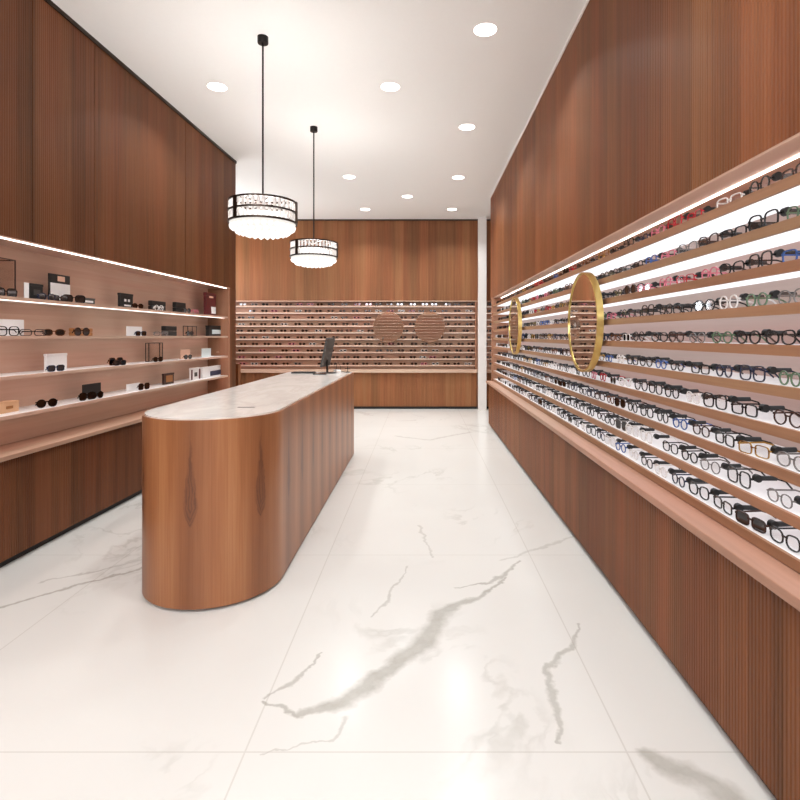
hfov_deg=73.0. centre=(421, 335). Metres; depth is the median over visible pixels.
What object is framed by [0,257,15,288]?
display case
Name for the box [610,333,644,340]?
eyeglasses
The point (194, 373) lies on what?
box
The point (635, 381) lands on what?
eyeglasses
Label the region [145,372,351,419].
countertop
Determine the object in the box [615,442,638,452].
eyeglasses
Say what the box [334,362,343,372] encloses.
card reader
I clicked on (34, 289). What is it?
box
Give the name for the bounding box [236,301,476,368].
wall shelf unit
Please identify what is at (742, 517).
sunglasses
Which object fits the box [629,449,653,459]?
eyeglasses
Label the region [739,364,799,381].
eyeglasses
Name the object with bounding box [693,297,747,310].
eyeglasses
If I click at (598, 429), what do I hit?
eyeglasses
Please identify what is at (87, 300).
block
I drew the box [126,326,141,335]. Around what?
card
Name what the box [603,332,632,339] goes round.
eyeglasses
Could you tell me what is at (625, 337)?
eyeglasses
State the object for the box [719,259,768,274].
eyeglasses
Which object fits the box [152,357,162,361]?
sunglasses
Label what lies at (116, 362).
sunglasses
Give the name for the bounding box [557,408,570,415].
eyeglasses
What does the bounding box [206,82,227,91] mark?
recessed light
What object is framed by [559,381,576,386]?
eyeglasses
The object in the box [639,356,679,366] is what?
eyeglasses
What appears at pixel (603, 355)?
eyeglasses
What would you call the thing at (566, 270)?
eyeglasses
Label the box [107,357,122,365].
sunglasses
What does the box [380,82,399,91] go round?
recessed light
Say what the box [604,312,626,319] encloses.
eyeglasses
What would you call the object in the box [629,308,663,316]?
eyeglasses
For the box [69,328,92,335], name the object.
glasses case
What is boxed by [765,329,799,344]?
eyeglasses
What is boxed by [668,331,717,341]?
eyeglasses
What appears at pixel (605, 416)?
eyeglasses
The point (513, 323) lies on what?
mirror glass
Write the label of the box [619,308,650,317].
eyeglasses
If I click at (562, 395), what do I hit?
eyeglasses
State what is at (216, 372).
print
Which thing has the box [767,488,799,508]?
eyeglasses
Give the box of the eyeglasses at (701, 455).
[681,449,730,463]
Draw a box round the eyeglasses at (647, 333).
[633,331,671,340]
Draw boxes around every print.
[210,370,220,375]
[212,330,220,333]
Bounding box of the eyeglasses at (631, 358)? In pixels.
[627,356,664,364]
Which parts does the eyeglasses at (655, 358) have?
frame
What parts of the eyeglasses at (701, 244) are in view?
frame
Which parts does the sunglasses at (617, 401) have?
frame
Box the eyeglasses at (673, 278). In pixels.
[659,275,691,286]
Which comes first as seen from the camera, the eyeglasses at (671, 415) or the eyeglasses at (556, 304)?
the eyeglasses at (671, 415)
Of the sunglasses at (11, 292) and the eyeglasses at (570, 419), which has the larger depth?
the eyeglasses at (570, 419)
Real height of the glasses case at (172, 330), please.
0.100 m
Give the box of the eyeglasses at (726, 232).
[698,231,742,246]
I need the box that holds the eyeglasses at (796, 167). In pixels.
[781,163,799,179]
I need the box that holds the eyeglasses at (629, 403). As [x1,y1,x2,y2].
[628,402,662,412]
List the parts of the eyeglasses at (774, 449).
frame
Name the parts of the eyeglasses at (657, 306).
frame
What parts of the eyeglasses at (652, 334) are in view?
frame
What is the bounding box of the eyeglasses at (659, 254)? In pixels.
[645,252,676,263]
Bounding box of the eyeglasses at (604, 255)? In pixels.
[598,250,617,256]
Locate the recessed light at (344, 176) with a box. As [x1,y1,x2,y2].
[343,175,355,178]
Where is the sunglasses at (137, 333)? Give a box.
[134,331,146,335]
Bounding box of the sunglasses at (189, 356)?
[183,354,191,358]
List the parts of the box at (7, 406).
lid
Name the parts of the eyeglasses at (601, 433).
frame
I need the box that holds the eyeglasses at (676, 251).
[661,247,687,258]
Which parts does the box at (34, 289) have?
lid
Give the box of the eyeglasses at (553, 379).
[550,377,563,382]
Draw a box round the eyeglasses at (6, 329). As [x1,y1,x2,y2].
[0,326,19,335]
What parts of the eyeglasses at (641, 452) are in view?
frame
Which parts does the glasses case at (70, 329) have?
lid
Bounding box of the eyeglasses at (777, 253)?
[748,249,799,268]
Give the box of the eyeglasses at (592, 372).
[591,371,609,378]
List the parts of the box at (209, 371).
lid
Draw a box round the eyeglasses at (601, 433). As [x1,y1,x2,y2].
[597,431,614,440]
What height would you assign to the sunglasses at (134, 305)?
0.049 m
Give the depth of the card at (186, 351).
5.78 m
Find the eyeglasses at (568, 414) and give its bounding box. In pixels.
[560,412,577,418]
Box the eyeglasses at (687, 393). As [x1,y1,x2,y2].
[686,391,727,403]
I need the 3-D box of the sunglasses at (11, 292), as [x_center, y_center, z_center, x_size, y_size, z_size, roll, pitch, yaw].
[-2.605,-0.270,3.370,0.024,0.060,0.161,0,0,7]
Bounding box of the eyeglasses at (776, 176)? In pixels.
[749,172,794,192]
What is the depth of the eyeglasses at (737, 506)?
1.98 m
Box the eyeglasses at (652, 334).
[651,331,696,341]
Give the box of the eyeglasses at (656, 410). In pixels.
[640,406,675,417]
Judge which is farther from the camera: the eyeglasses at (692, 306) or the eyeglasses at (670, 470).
the eyeglasses at (670, 470)
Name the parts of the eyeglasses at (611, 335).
frame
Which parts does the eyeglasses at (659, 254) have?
frame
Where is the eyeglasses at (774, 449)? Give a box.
[737,440,799,458]
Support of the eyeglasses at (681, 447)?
on the wall shelf unit at (784, 234)
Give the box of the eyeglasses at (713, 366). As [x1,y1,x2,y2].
[691,363,743,374]
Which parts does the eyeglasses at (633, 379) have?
frame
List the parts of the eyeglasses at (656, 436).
frame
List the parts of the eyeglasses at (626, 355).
frame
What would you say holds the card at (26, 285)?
on the wall shelf unit at (23, 377)
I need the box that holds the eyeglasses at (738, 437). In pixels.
[715,431,775,447]
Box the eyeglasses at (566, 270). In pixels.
[563,267,576,274]
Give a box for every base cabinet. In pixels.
[0,394,205,567]
[241,369,476,408]
[477,369,490,408]
[486,381,799,799]
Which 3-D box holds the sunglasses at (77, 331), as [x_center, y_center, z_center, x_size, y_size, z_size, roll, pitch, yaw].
[-2.546,-0.032,4.028,0.027,0.063,0.158,0,0,7]
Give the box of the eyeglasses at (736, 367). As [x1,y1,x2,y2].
[716,364,773,377]
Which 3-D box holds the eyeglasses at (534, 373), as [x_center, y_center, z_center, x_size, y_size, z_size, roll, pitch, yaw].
[1.208,0.381,5.447,0.152,0.054,0.139,0,0,2]
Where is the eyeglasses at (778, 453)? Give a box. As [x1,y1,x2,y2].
[776,451,799,471]
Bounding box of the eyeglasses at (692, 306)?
[673,302,718,312]
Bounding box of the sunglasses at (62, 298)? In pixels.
[51,295,68,301]
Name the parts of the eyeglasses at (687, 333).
frame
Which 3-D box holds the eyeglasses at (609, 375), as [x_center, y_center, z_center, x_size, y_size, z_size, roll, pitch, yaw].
[1.204,0.256,3.378,0.145,0.052,0.132,0,0,4]
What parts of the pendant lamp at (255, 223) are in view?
lamp shade, rod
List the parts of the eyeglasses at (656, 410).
frame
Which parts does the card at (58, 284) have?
white panel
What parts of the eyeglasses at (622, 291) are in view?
frame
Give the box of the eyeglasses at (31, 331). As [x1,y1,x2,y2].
[19,329,46,335]
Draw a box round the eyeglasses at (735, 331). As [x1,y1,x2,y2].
[711,330,766,342]
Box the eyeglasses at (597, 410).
[587,407,614,415]
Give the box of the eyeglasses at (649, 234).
[638,231,657,241]
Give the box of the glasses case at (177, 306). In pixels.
[172,302,185,311]
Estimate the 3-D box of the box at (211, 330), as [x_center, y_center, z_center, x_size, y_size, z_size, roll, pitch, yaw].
[-2.519,-0.062,6.562,0.046,0.125,0.418,0,0,2]
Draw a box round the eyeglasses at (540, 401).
[538,398,548,404]
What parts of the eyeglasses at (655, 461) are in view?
frame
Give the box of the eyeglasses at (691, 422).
[672,418,713,429]
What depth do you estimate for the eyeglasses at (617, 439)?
3.23 m
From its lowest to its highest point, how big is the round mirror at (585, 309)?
0.650 m
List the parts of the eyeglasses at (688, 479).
frame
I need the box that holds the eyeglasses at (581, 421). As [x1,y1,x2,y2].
[575,419,591,426]
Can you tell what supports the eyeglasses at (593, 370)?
on the wall shelf unit at (784, 234)
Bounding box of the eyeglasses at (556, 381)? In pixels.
[554,379,571,384]
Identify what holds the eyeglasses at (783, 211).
on the wall shelf unit at (784, 234)
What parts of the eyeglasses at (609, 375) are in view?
frame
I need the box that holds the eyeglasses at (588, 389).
[579,388,605,394]
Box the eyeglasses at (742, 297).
[719,293,776,308]
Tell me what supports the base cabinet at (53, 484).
on the floor
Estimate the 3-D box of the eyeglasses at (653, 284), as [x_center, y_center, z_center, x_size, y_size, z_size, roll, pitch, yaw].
[1.204,-0.249,2.770,0.139,0.046,0.135,0,0,-7]
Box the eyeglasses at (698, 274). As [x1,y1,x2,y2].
[676,272,714,283]
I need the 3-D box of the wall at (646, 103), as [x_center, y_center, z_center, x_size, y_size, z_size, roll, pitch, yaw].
[1.235,-1.420,2.775,0.250,1.640,11.950,0,0,0]
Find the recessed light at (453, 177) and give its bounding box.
[452,176,464,179]
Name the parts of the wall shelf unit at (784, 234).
panel, shelf, shelf, shelf, shelf, shelf, light panel, light panel, light panel, panel, shelf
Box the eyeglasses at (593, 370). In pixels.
[582,369,604,376]
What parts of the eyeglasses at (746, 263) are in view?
frame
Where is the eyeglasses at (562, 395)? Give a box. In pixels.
[554,392,575,400]
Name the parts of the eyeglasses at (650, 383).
frame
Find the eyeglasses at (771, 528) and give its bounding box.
[769,526,799,552]
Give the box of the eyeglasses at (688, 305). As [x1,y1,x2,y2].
[659,303,702,314]
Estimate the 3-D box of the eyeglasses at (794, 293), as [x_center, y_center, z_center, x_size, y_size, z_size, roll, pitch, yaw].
[1.220,-0.124,1.659,0.158,0.050,0.154,0,0,3]
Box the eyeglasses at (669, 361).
[655,359,695,368]
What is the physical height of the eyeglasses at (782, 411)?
0.050 m
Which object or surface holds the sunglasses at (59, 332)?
on the wall shelf unit at (23, 377)
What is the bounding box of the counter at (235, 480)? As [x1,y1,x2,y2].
[142,372,353,609]
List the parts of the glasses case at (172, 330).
lid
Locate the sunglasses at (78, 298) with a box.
[64,294,85,302]
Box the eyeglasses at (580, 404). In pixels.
[580,404,599,412]
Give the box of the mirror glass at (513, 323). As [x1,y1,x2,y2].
[509,299,517,352]
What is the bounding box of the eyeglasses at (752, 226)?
[721,224,770,239]
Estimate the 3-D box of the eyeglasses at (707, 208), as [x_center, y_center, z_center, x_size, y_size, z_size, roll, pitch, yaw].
[1.206,-0.502,2.243,0.145,0.046,0.145,0,0,4]
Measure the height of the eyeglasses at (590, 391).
0.050 m
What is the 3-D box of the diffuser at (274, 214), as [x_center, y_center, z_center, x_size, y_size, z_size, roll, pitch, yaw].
[-1.192,-0.880,4.045,0.380,0.050,0.380,0,0,0]
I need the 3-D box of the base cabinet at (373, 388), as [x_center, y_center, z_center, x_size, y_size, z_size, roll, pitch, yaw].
[-1.615,1.020,10.435,5.330,0.760,0.270,0,0,0]
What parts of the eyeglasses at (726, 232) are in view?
frame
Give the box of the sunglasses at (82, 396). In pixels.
[77,392,94,400]
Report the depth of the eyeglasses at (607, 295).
3.31 m
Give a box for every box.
[0,400,18,413]
[29,283,42,298]
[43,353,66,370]
[117,293,132,307]
[162,372,173,384]
[189,367,199,379]
[200,365,220,377]
[203,292,215,314]
[205,325,220,335]
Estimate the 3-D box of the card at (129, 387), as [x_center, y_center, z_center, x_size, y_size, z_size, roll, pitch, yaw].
[-2.607,0.455,4.835,0.050,0.060,0.206,0,0,2]
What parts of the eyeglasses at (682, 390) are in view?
frame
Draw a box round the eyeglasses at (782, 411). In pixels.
[773,409,799,427]
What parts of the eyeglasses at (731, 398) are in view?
frame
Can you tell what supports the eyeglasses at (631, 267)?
on the wall shelf unit at (784, 234)
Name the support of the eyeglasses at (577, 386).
on the wall shelf unit at (784, 234)
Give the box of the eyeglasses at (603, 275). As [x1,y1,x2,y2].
[600,271,617,278]
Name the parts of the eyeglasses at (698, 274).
frame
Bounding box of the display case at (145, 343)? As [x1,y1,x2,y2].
[145,343,162,361]
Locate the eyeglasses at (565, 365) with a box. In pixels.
[557,364,574,370]
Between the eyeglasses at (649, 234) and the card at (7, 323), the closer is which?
the eyeglasses at (649, 234)
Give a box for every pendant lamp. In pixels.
[227,34,297,239]
[290,126,337,267]
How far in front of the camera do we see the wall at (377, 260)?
10.38 m
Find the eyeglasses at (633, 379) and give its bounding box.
[619,377,646,386]
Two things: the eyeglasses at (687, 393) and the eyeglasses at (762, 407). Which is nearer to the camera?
the eyeglasses at (762, 407)
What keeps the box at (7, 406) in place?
on the wall shelf unit at (23, 377)
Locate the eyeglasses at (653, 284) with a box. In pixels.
[637,282,667,291]
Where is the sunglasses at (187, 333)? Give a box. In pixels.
[185,331,193,335]
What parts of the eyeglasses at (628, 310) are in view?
frame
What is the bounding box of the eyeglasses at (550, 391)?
[550,391,563,397]
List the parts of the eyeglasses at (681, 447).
frame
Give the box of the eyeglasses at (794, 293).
[777,288,799,303]
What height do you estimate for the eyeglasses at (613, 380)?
0.044 m
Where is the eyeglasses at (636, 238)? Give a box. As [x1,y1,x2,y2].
[623,236,645,247]
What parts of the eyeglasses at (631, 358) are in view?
frame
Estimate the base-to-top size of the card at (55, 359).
0.120 m
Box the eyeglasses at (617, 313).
[607,311,633,318]
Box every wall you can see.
[0,0,235,387]
[236,221,490,300]
[491,0,799,297]
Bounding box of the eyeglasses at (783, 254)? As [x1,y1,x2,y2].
[781,249,799,261]
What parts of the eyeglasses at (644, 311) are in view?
frame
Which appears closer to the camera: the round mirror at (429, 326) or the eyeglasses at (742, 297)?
the eyeglasses at (742, 297)
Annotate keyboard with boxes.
[291,371,315,372]
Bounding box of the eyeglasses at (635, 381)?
[634,379,676,390]
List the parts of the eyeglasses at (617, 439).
frame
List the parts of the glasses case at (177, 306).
lid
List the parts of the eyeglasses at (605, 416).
frame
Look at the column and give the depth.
10.16 m
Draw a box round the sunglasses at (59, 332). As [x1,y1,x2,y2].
[42,329,65,335]
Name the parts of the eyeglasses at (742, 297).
frame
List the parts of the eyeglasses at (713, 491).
frame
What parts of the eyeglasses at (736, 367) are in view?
frame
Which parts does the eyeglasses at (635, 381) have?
frame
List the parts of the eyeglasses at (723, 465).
frame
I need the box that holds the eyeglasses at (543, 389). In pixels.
[542,388,557,392]
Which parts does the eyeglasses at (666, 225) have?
frame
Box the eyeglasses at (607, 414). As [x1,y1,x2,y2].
[597,412,624,420]
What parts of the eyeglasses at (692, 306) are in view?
frame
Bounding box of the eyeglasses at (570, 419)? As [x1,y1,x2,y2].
[568,416,583,422]
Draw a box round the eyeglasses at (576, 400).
[566,398,590,405]
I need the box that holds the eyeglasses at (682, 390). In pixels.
[664,387,709,398]
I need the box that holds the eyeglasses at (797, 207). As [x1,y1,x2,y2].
[786,206,799,218]
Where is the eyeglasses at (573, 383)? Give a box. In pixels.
[567,382,586,388]
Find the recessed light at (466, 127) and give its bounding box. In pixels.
[458,124,475,130]
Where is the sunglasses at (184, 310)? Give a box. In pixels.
[182,308,190,312]
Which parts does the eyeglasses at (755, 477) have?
frame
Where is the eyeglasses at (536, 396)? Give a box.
[529,394,539,400]
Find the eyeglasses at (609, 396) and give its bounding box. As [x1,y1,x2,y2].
[607,395,627,403]
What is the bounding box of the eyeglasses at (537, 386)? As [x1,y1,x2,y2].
[536,385,550,390]
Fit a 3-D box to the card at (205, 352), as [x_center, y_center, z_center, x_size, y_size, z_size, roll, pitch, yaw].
[-2.552,0.195,6.335,0.050,0.100,0.246,0,0,2]
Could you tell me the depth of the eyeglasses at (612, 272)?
3.17 m
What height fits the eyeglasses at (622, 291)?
0.047 m
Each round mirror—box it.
[373,312,403,341]
[415,312,444,341]
[509,297,521,353]
[568,272,603,371]
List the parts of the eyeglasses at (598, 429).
frame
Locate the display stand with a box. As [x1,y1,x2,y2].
[183,326,196,335]
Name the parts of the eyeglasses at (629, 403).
frame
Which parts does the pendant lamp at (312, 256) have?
rod, lamp shade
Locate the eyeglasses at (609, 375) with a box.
[600,373,628,381]
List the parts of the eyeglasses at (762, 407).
frame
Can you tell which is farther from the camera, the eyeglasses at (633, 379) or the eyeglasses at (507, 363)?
the eyeglasses at (507, 363)
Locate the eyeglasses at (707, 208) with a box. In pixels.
[687,206,716,220]
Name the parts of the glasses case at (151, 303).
lid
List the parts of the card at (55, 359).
lid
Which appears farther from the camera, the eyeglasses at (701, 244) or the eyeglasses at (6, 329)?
the eyeglasses at (6, 329)
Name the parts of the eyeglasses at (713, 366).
frame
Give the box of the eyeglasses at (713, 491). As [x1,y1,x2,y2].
[688,481,727,499]
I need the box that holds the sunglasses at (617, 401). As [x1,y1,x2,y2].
[614,397,645,407]
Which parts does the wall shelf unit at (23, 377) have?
shelf, shelf, shelf, panel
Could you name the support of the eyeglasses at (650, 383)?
on the wall shelf unit at (784, 234)
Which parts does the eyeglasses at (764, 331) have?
frame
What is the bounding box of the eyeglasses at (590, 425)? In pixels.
[581,423,599,430]
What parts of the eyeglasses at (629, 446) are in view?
frame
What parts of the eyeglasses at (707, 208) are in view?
frame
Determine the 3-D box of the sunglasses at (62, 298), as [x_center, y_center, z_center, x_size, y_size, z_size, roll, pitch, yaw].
[-2.533,-0.262,3.765,0.024,0.045,0.152,0,0,7]
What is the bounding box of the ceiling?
[51,0,586,218]
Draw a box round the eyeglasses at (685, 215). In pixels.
[667,213,699,228]
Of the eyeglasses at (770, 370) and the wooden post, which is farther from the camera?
the wooden post
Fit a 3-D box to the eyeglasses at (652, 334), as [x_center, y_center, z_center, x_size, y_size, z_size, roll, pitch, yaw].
[1.214,0.003,2.598,0.153,0.051,0.148,0,0,-8]
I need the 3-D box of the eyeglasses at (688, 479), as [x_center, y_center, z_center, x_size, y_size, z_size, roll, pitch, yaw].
[1.211,0.636,2.389,0.154,0.051,0.128,0,0,0]
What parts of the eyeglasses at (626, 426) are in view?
frame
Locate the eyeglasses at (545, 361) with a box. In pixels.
[540,360,557,365]
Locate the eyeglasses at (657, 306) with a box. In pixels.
[642,304,682,315]
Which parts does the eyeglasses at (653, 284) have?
frame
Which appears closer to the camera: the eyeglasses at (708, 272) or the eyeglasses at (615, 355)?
the eyeglasses at (708, 272)
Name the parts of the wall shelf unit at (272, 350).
shelf, shelf, shelf, shelf, shelf, shelf, shelf, shelf, shelf, shelf, panel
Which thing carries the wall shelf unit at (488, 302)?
on the base cabinet at (488, 370)
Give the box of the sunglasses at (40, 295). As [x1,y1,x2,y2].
[36,293,55,299]
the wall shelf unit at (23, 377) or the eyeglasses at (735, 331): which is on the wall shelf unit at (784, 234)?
the eyeglasses at (735, 331)
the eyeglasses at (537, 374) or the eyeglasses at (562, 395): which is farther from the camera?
the eyeglasses at (537, 374)
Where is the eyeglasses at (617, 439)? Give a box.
[604,435,626,446]
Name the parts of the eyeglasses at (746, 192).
frame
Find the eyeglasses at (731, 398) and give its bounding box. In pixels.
[703,392,759,409]
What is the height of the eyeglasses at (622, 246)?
0.048 m
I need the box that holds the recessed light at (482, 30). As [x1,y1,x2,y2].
[473,22,497,36]
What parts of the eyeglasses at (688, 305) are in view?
frame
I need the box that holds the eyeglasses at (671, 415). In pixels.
[657,411,694,423]
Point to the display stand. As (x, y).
(183, 326)
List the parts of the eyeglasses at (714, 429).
frame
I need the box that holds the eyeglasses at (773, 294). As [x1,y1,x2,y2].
[746,290,799,306]
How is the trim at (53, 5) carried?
attached to the wall at (93, 162)
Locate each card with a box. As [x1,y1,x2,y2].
[0,319,23,335]
[24,282,28,297]
[48,273,69,300]
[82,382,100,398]
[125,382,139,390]
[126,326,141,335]
[179,349,189,358]
[201,348,210,356]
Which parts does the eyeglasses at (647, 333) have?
frame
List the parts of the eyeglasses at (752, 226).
frame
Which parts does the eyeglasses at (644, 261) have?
frame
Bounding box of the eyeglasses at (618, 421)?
[616,419,650,430]
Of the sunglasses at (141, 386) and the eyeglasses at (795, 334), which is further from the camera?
the sunglasses at (141, 386)
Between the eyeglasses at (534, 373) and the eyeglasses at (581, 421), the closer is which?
the eyeglasses at (581, 421)
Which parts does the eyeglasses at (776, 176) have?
frame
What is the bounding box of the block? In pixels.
[85,298,94,303]
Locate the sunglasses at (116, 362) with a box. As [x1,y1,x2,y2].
[112,360,125,365]
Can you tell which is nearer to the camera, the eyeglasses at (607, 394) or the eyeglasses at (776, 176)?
the eyeglasses at (776, 176)
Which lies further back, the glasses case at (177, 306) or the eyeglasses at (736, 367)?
the glasses case at (177, 306)
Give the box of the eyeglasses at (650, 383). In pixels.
[648,382,686,394]
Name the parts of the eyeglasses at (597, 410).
frame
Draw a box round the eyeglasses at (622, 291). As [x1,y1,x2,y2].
[612,289,637,296]
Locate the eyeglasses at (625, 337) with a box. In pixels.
[623,333,655,340]
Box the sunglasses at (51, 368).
[45,365,64,371]
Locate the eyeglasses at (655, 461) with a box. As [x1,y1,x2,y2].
[641,455,679,468]
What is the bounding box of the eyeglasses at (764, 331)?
[736,329,799,343]
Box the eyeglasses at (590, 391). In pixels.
[587,390,611,397]
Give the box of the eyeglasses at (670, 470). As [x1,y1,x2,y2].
[654,464,686,477]
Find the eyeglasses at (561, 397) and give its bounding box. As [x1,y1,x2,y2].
[561,397,576,402]
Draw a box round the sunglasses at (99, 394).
[91,391,103,398]
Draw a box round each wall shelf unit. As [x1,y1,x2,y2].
[0,235,229,445]
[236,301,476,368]
[477,301,490,368]
[491,132,799,573]
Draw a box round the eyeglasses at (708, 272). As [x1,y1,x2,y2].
[701,265,741,278]
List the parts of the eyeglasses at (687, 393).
frame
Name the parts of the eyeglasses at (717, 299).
frame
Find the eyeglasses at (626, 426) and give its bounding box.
[625,424,662,436]
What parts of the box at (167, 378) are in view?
panel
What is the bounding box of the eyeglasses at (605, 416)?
[605,416,634,424]
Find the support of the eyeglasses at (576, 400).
on the wall shelf unit at (784, 234)
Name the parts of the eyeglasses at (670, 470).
frame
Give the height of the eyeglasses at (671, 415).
0.052 m
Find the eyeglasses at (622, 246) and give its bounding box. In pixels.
[611,245,626,253]
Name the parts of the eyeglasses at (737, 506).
frame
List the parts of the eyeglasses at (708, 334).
frame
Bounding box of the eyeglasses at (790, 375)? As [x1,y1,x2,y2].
[778,371,799,386]
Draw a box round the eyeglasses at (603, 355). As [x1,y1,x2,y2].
[598,353,626,360]
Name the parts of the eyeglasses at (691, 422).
frame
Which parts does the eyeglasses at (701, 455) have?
frame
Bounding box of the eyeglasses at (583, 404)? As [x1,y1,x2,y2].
[574,401,593,408]
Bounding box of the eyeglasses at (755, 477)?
[727,466,792,488]
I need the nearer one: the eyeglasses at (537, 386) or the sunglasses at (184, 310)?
the eyeglasses at (537, 386)
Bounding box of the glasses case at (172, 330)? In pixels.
[161,326,176,335]
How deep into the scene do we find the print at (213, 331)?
6.56 m
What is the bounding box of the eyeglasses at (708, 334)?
[689,332,736,342]
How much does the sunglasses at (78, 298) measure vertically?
0.060 m
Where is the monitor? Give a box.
[320,338,335,373]
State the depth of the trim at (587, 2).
4.70 m
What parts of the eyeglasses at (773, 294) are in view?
frame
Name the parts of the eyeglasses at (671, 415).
frame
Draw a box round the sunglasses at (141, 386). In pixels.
[137,382,149,389]
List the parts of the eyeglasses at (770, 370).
frame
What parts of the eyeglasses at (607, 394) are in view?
frame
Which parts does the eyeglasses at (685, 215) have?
frame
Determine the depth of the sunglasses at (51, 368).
3.73 m
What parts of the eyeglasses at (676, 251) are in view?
frame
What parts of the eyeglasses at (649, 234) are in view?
frame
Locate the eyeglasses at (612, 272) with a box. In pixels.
[609,267,629,275]
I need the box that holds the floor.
[0,409,775,799]
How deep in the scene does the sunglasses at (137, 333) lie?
4.82 m
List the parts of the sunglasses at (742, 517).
frame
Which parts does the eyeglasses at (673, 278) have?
frame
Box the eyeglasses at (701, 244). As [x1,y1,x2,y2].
[678,239,708,253]
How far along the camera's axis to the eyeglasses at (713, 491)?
2.19 m
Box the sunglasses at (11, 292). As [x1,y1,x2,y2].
[0,287,17,296]
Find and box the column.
[478,217,486,409]
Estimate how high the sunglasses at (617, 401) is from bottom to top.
0.055 m
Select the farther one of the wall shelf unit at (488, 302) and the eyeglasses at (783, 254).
the wall shelf unit at (488, 302)
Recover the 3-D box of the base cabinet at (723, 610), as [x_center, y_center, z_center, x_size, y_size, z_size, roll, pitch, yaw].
[1.185,1.049,3.470,0.370,0.702,9.940,0,0,0]
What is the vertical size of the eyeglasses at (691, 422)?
0.047 m
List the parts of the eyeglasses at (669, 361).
frame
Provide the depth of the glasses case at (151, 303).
5.23 m
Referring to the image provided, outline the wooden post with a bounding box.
[236,364,240,385]
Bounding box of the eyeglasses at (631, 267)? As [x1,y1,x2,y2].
[618,263,636,272]
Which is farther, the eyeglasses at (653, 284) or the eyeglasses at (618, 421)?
the eyeglasses at (618, 421)
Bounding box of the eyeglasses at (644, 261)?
[633,258,659,267]
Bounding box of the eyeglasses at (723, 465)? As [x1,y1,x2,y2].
[700,458,752,473]
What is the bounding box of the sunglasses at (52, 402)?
[35,398,57,407]
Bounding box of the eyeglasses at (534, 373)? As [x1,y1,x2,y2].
[533,371,546,375]
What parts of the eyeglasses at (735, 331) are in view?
frame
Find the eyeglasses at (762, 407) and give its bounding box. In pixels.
[731,401,799,417]
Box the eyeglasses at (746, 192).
[716,189,754,207]
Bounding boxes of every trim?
[44,0,236,163]
[298,219,490,220]
[490,0,589,198]
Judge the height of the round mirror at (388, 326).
0.580 m
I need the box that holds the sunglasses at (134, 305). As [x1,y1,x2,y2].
[131,303,143,308]
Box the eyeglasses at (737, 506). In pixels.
[713,495,758,514]
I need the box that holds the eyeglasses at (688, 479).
[672,473,704,487]
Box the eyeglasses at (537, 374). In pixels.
[536,373,550,377]
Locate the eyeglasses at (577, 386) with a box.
[571,384,593,390]
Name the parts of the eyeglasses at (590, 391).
frame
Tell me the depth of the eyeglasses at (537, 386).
5.22 m
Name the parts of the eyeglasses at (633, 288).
frame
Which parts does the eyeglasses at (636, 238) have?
frame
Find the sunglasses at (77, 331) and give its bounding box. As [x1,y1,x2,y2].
[72,327,89,335]
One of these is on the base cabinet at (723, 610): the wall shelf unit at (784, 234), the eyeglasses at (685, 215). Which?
the wall shelf unit at (784, 234)
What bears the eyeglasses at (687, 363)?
on the wall shelf unit at (784, 234)
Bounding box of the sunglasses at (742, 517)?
[735,510,791,533]
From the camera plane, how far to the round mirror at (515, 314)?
6.04 m
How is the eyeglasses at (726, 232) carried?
on the wall shelf unit at (784, 234)
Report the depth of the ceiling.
4.74 m
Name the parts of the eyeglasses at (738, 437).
frame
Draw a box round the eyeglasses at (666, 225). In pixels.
[651,223,674,235]
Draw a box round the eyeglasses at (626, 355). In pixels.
[617,354,650,362]
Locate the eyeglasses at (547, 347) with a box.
[547,347,567,352]
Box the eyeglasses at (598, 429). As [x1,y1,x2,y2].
[586,425,606,435]
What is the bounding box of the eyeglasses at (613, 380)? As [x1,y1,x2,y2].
[610,376,638,383]
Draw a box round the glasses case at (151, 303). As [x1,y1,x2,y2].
[148,300,165,310]
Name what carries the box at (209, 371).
on the wall shelf unit at (23, 377)
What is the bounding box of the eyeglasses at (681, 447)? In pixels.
[662,440,706,453]
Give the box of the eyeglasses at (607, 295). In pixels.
[603,291,624,298]
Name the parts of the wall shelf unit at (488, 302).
panel, panel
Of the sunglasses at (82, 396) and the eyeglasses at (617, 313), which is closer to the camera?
the eyeglasses at (617, 313)
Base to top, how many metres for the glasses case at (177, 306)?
0.115 m
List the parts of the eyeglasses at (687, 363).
frame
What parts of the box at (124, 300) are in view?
lid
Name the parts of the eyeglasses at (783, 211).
frame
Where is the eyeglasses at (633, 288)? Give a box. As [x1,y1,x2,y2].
[624,283,657,293]
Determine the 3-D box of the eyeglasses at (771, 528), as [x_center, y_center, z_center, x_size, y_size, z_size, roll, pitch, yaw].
[1.212,0.637,1.696,0.147,0.050,0.147,0,0,-2]
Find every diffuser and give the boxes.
[240,210,285,217]
[300,249,328,253]
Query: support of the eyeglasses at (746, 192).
on the wall shelf unit at (784, 234)
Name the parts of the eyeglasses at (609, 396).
frame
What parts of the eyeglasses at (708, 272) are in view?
frame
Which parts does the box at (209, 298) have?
lid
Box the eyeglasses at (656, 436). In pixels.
[640,430,679,443]
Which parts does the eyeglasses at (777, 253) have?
frame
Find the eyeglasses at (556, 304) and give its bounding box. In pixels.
[555,302,568,308]
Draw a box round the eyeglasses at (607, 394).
[595,392,618,400]
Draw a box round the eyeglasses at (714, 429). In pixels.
[692,424,740,437]
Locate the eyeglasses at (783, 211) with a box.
[748,207,799,230]
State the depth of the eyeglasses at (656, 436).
2.66 m
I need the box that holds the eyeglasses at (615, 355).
[605,354,635,361]
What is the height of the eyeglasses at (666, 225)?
0.051 m
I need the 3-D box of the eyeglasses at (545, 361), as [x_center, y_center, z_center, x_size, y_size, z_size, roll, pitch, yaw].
[1.216,0.255,5.149,0.151,0.054,0.138,0,0,-5]
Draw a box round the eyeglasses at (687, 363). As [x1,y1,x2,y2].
[670,361,713,370]

